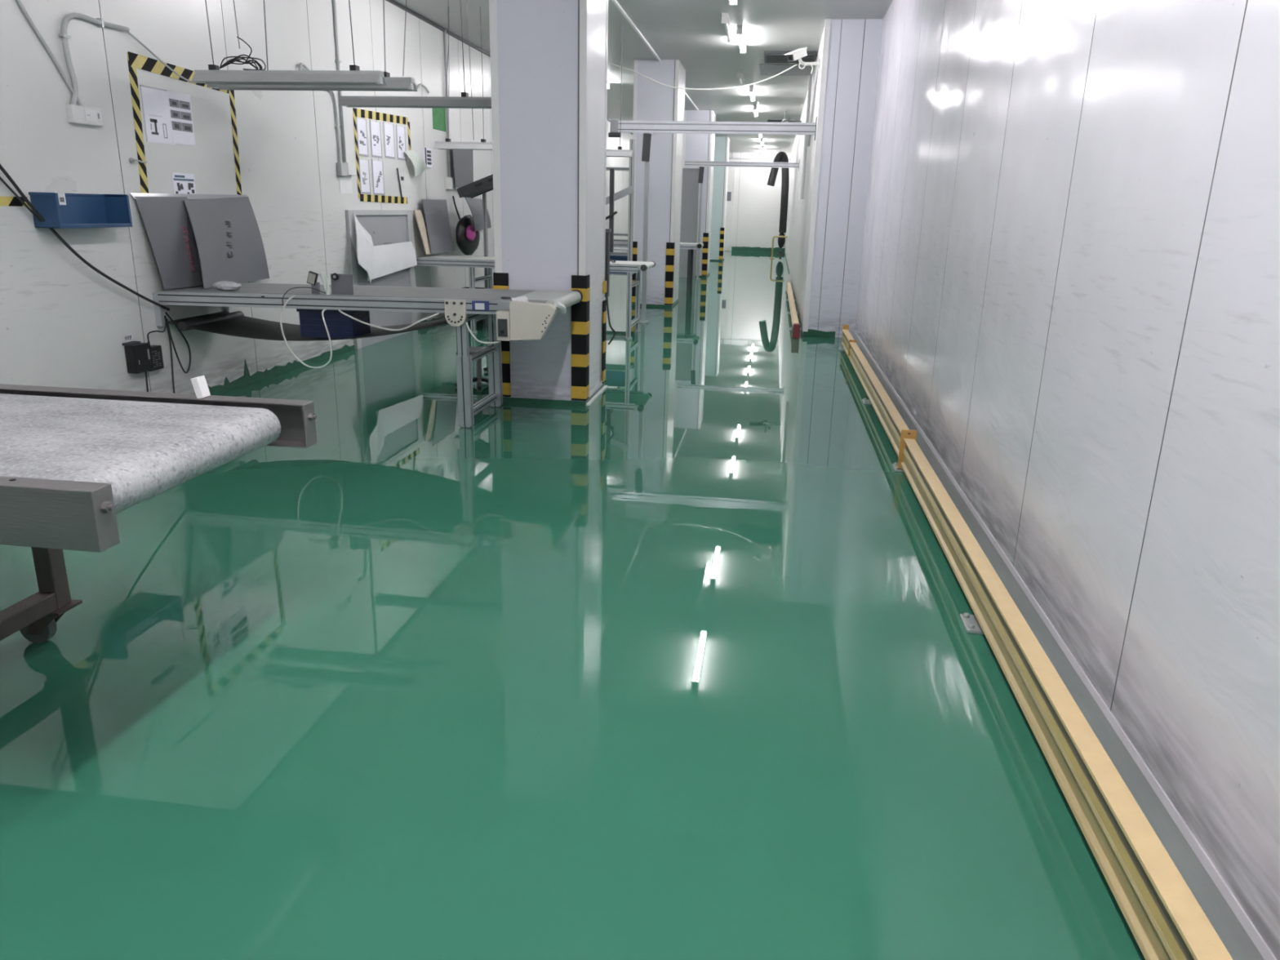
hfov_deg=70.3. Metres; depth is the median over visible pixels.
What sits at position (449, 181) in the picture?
box
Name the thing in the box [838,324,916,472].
guard rail
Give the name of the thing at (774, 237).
handrail
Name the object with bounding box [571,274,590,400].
guard
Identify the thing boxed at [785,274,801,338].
guard rail
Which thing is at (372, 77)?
hood
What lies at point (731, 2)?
ceiling lamp
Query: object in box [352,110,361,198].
tape
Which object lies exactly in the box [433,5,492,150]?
hanging lamp
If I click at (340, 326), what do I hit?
storage bin
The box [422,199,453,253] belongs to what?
board
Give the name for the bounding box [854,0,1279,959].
wall
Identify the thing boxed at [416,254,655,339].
conveyor
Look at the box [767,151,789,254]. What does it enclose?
hose
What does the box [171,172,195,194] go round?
poster
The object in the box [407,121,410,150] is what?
tape
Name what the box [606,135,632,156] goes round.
hanging lamp
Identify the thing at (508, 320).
conveyor
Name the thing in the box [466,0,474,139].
wire
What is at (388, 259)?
sheet
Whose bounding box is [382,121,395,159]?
document sleeve
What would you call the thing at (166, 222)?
board
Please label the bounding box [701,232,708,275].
guard
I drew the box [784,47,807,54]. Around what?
hood
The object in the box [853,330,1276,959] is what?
baseboard
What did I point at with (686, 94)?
conduit
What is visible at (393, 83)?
hood
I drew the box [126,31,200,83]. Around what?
cable
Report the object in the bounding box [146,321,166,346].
cable
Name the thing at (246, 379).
baseboard
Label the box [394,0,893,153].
ceiling
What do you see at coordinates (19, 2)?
cable
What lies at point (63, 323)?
wall
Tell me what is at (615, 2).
conduit
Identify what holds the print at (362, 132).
attached to the document sleeve at (362, 126)
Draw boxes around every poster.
[139,84,175,144]
[166,89,195,145]
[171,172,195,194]
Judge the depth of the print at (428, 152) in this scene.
10.55 m
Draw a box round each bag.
[211,280,241,290]
[318,273,330,294]
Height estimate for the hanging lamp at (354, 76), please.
1.277 m
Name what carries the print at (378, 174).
attached to the document sleeve at (377, 166)
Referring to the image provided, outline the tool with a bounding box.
[605,210,617,219]
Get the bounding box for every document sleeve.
[355,116,368,156]
[358,158,371,194]
[369,120,382,158]
[371,159,384,195]
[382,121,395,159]
[395,124,406,160]
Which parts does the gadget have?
stem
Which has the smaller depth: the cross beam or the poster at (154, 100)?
the poster at (154, 100)
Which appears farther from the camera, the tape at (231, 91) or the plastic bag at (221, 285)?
the tape at (231, 91)
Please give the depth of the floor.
2.71 m
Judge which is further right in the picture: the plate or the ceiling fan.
the ceiling fan
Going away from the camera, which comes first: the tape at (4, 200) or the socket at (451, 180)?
the tape at (4, 200)
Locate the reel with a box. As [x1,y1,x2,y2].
[452,195,483,255]
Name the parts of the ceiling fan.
blade, blade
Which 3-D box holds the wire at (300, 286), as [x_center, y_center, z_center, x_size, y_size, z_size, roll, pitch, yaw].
[-2.163,-1.194,5.884,0.291,0.112,0.040,-5,18,-21]
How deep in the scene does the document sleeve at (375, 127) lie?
9.20 m
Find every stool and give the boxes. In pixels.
[454,346,488,390]
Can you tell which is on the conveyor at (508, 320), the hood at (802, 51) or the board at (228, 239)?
the board at (228, 239)
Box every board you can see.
[134,196,203,289]
[183,196,269,288]
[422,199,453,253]
[452,149,473,187]
[465,197,491,231]
[679,168,699,278]
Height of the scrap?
0.040 m
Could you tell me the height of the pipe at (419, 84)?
0.100 m
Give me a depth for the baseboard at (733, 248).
33.02 m
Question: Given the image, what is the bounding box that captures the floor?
[0,250,1145,959]
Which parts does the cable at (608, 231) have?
cord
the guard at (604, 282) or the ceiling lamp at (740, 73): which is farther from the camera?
the ceiling lamp at (740, 73)
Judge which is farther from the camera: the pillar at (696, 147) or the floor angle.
the pillar at (696, 147)
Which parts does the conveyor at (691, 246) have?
rail, leg, leg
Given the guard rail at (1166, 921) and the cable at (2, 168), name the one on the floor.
the guard rail at (1166, 921)
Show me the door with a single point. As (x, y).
(731, 173)
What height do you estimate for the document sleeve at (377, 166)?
0.345 m
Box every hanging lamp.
[191,0,386,85]
[206,0,417,91]
[338,0,491,108]
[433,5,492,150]
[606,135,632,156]
[620,101,621,125]
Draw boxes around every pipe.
[297,62,310,70]
[416,83,430,93]
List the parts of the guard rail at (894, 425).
plate, joint plate, plate, plate, plate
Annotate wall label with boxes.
[122,332,133,342]
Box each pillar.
[488,0,608,405]
[631,59,685,307]
[682,110,715,277]
[710,136,729,261]
[808,18,882,337]
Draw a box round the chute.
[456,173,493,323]
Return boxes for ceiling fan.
[767,111,801,122]
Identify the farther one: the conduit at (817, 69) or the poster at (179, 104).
the conduit at (817, 69)
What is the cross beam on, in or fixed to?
on the floor
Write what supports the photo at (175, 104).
on the poster at (179, 104)
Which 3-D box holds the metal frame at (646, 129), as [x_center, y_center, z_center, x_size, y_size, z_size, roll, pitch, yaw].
[0.829,-3.173,11.263,2.489,2.485,0.140,4,17,7]
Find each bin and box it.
[28,191,133,228]
[296,308,370,338]
[609,255,627,273]
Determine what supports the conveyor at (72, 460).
on the floor
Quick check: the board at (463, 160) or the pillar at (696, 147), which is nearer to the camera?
the board at (463, 160)
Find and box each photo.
[168,97,190,110]
[170,109,191,120]
[171,120,192,132]
[175,182,195,193]
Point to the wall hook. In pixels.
(131, 160)
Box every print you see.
[360,129,366,145]
[361,171,367,184]
[373,134,379,146]
[375,171,382,186]
[399,136,403,150]
[424,147,431,164]
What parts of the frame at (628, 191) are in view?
post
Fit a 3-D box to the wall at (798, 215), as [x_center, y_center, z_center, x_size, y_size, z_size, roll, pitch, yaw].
[3.678,-6.601,21.386,0.100,3.400,23.250,4,17,7]
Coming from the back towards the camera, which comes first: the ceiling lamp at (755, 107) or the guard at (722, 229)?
the guard at (722, 229)
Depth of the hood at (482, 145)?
9.91 m
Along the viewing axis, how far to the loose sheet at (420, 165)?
10.09 m
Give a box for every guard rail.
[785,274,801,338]
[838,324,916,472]
[900,438,1232,959]
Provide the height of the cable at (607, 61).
0.551 m
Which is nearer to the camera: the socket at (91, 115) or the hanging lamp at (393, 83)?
the socket at (91, 115)
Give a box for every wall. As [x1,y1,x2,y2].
[0,0,632,394]
[726,151,791,253]
[784,27,824,326]
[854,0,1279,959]
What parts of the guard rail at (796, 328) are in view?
plate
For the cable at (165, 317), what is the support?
hanging from the conveyor at (508, 320)
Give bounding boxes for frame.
[605,138,635,313]
[608,116,817,323]
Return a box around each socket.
[84,108,98,122]
[450,178,453,187]
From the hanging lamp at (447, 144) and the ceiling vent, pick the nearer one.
the hanging lamp at (447, 144)
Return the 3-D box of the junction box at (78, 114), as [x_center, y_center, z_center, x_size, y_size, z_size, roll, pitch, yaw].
[-3.239,-2.129,5.309,0.049,0.100,0.235,4,17,7]
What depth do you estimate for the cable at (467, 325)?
5.72 m
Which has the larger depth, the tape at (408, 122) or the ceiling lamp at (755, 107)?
the ceiling lamp at (755, 107)
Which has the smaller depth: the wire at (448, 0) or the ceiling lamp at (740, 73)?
the wire at (448, 0)
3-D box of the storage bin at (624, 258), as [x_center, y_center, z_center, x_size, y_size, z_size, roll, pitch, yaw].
[-0.406,-2.756,11.602,0.570,0.204,0.360,4,17,7]
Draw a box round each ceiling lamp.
[721,13,733,44]
[729,0,737,4]
[736,24,746,53]
[737,70,744,85]
[749,85,755,101]
[753,104,758,116]
[760,137,763,145]
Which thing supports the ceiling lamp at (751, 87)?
attached to the ceiling
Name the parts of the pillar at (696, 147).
corner trim, corner trim, corner trim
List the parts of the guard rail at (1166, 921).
plate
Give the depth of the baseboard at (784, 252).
14.18 m
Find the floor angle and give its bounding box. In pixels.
[586,380,607,405]
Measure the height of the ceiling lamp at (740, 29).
0.094 m
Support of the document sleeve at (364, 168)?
attached to the wall at (63, 323)
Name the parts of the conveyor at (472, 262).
leg, leg, rail, leg, leg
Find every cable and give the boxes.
[0,164,169,311]
[0,176,41,222]
[16,0,82,105]
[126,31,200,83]
[145,371,148,391]
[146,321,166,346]
[164,311,191,373]
[164,315,175,393]
[280,294,332,368]
[337,309,439,330]
[465,322,500,343]
[607,61,796,89]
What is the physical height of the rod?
0.344 m
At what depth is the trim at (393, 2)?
10.53 m
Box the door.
[724,169,735,251]
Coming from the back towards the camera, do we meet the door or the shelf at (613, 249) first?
the door
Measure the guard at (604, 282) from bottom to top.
0.810 m
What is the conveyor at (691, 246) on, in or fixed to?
on the floor
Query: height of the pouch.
0.150 m
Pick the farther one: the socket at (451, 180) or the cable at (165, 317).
the socket at (451, 180)
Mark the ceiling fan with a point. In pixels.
(784, 120)
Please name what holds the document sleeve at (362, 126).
attached to the wall at (63, 323)
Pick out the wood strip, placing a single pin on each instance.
(421, 225)
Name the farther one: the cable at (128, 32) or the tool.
the tool
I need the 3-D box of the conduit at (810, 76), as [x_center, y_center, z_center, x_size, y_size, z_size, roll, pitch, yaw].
[2.538,-5.216,13.882,0.052,1.780,0.060,4,17,7]
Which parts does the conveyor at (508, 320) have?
rail, rail, leg, leg, switch panel, mounting plate, cord coil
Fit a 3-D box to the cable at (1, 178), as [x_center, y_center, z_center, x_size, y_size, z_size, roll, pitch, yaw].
[-3.335,-1.618,4.666,0.012,0.622,0.627,4,17,7]
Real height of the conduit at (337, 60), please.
1.640 m
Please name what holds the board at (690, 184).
on the floor
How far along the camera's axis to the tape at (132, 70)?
5.79 m
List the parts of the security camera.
arm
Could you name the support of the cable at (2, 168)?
attached to the wall at (63, 323)
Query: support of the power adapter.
attached to the wall at (63, 323)
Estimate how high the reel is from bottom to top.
0.725 m
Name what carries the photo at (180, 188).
attached to the poster at (183, 183)
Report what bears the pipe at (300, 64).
attached to the wall at (63, 323)
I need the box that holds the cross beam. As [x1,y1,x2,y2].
[684,160,799,279]
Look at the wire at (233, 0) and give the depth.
5.75 m
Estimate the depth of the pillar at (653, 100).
13.14 m
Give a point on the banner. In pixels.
(438, 113)
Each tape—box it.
[0,195,28,206]
[127,52,148,192]
[128,51,229,93]
[129,192,247,199]
[229,89,241,195]
[352,107,408,124]
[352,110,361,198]
[360,193,407,204]
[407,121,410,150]
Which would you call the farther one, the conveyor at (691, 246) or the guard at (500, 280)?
the conveyor at (691, 246)
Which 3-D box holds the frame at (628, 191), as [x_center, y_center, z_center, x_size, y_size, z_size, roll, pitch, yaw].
[-0.695,-3.132,11.503,1.311,2.200,0.500,4,17,7]
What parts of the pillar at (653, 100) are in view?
corner trim, corner trim, corner trim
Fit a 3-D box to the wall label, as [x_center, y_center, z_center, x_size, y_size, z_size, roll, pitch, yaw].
[-3.272,-0.911,5.814,0.004,0.053,0.100,4,17,7]
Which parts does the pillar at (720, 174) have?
corner trim, corner trim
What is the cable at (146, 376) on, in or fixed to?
hanging from the power adapter
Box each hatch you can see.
[345,209,417,349]
[759,63,813,75]
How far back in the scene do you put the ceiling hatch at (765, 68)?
13.21 m
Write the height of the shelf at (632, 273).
0.015 m
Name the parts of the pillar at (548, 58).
corner trim, corner trim, corner trim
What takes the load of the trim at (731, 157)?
attached to the wall at (757, 204)
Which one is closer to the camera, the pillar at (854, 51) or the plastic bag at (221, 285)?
the plastic bag at (221, 285)
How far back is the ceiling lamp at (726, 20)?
10.03 m
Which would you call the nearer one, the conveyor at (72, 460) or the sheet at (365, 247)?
the conveyor at (72, 460)
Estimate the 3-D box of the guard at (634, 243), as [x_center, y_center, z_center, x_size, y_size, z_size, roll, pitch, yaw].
[-0.097,-3.099,13.575,0.114,0.900,0.114,4,17,7]
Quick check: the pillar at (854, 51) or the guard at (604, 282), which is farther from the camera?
the pillar at (854, 51)
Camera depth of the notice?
10.54 m
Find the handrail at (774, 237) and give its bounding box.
[769,235,786,258]
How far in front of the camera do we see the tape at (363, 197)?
9.43 m
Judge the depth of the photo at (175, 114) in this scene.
6.19 m
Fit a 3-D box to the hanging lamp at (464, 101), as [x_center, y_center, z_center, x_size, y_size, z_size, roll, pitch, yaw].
[-1.683,-3.569,7.046,1.400,1.262,0.150,4,17,7]
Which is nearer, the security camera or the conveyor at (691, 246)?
the security camera
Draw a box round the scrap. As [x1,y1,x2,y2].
[510,295,528,302]
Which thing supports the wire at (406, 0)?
hanging from the ceiling
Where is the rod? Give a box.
[396,168,403,201]
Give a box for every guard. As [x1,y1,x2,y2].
[493,272,511,396]
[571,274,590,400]
[601,280,607,383]
[631,241,637,303]
[664,242,675,304]
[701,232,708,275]
[719,227,724,259]
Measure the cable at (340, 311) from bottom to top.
0.118 m
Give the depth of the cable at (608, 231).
7.21 m
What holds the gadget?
on the conveyor at (508, 320)
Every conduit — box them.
[57,12,129,104]
[329,0,346,162]
[443,29,450,177]
[612,0,661,61]
[684,91,698,111]
[800,75,812,199]
[807,68,818,146]
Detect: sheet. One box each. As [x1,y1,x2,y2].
[349,222,356,254]
[353,213,373,283]
[367,240,417,280]
[404,149,427,176]
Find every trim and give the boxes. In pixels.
[386,0,632,133]
[728,151,791,159]
[802,18,831,331]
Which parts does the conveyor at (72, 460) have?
leg, rail, caster plate, rail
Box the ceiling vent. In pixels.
[764,50,816,62]
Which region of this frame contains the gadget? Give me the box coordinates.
[306,271,320,293]
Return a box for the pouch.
[338,176,352,193]
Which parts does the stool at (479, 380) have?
seat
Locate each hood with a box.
[191,70,386,85]
[206,76,417,91]
[338,95,491,108]
[433,141,492,150]
[606,149,632,156]
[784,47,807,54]
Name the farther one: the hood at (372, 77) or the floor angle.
the floor angle
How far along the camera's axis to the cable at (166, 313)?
6.24 m
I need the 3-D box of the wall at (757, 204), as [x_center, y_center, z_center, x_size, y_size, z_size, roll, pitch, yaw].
[3.077,-10.008,32.767,4.460,3.400,0.100,4,17,7]
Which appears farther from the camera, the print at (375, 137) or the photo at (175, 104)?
the print at (375, 137)
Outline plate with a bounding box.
[330,272,353,294]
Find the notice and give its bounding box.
[422,147,432,167]
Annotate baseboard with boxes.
[207,315,445,395]
[727,246,785,253]
[784,252,803,335]
[803,328,835,337]
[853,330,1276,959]
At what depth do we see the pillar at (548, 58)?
6.32 m
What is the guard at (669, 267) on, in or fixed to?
attached to the pillar at (653, 100)
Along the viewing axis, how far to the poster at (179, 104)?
6.19 m
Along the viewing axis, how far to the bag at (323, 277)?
5.88 m
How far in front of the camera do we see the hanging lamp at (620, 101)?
10.24 m
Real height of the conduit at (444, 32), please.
1.670 m
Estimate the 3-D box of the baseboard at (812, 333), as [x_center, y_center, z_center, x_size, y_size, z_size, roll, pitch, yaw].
[2.111,-1.728,10.705,0.370,0.090,0.004,4,17,7]
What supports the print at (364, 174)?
attached to the document sleeve at (364, 168)
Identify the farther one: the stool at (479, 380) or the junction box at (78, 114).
the stool at (479, 380)
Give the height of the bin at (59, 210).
0.189 m
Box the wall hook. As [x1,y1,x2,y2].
[128,157,146,163]
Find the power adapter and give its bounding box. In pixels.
[121,341,164,373]
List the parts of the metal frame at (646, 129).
plate, motor, post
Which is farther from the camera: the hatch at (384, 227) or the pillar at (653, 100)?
the pillar at (653, 100)
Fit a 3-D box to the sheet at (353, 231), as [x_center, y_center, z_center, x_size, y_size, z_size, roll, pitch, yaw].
[-2.751,-2.310,8.756,0.026,0.340,0.140,4,17,7]
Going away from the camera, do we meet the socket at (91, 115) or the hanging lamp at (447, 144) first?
the socket at (91, 115)
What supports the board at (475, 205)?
attached to the reel
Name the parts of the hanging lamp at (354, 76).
cord tangle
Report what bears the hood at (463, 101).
attached to the hanging lamp at (464, 101)
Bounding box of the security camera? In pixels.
[784,47,820,73]
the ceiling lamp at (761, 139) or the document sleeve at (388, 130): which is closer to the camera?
the document sleeve at (388, 130)
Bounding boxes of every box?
[66,103,102,126]
[336,162,356,176]
[444,177,454,189]
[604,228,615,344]
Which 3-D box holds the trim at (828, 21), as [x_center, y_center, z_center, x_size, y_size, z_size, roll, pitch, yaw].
[1.988,-3.359,10.271,0.062,3.340,0.072,4,17,7]
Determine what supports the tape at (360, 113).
attached to the wall at (63, 323)
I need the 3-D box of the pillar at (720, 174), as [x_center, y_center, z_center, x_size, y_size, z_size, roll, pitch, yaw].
[2.272,-8.154,26.483,0.481,3.400,0.916,4,17,7]
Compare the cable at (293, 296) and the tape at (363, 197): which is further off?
the tape at (363, 197)
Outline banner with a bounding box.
[432,107,445,131]
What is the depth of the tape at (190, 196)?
6.32 m
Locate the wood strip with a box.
[413,209,431,254]
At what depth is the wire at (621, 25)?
10.08 m
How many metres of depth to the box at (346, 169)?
8.51 m
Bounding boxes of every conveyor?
[0,375,317,643]
[151,282,582,427]
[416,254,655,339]
[613,241,703,294]
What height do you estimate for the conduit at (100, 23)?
0.515 m
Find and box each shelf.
[609,272,635,275]
[613,248,627,250]
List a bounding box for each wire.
[233,0,239,48]
[282,286,325,304]
[402,0,406,75]
[445,0,448,96]
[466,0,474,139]
[621,25,622,91]
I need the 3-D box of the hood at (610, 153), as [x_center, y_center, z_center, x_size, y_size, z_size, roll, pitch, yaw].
[-0.556,-3.746,10.406,0.940,0.074,0.150,4,17,7]
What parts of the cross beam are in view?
post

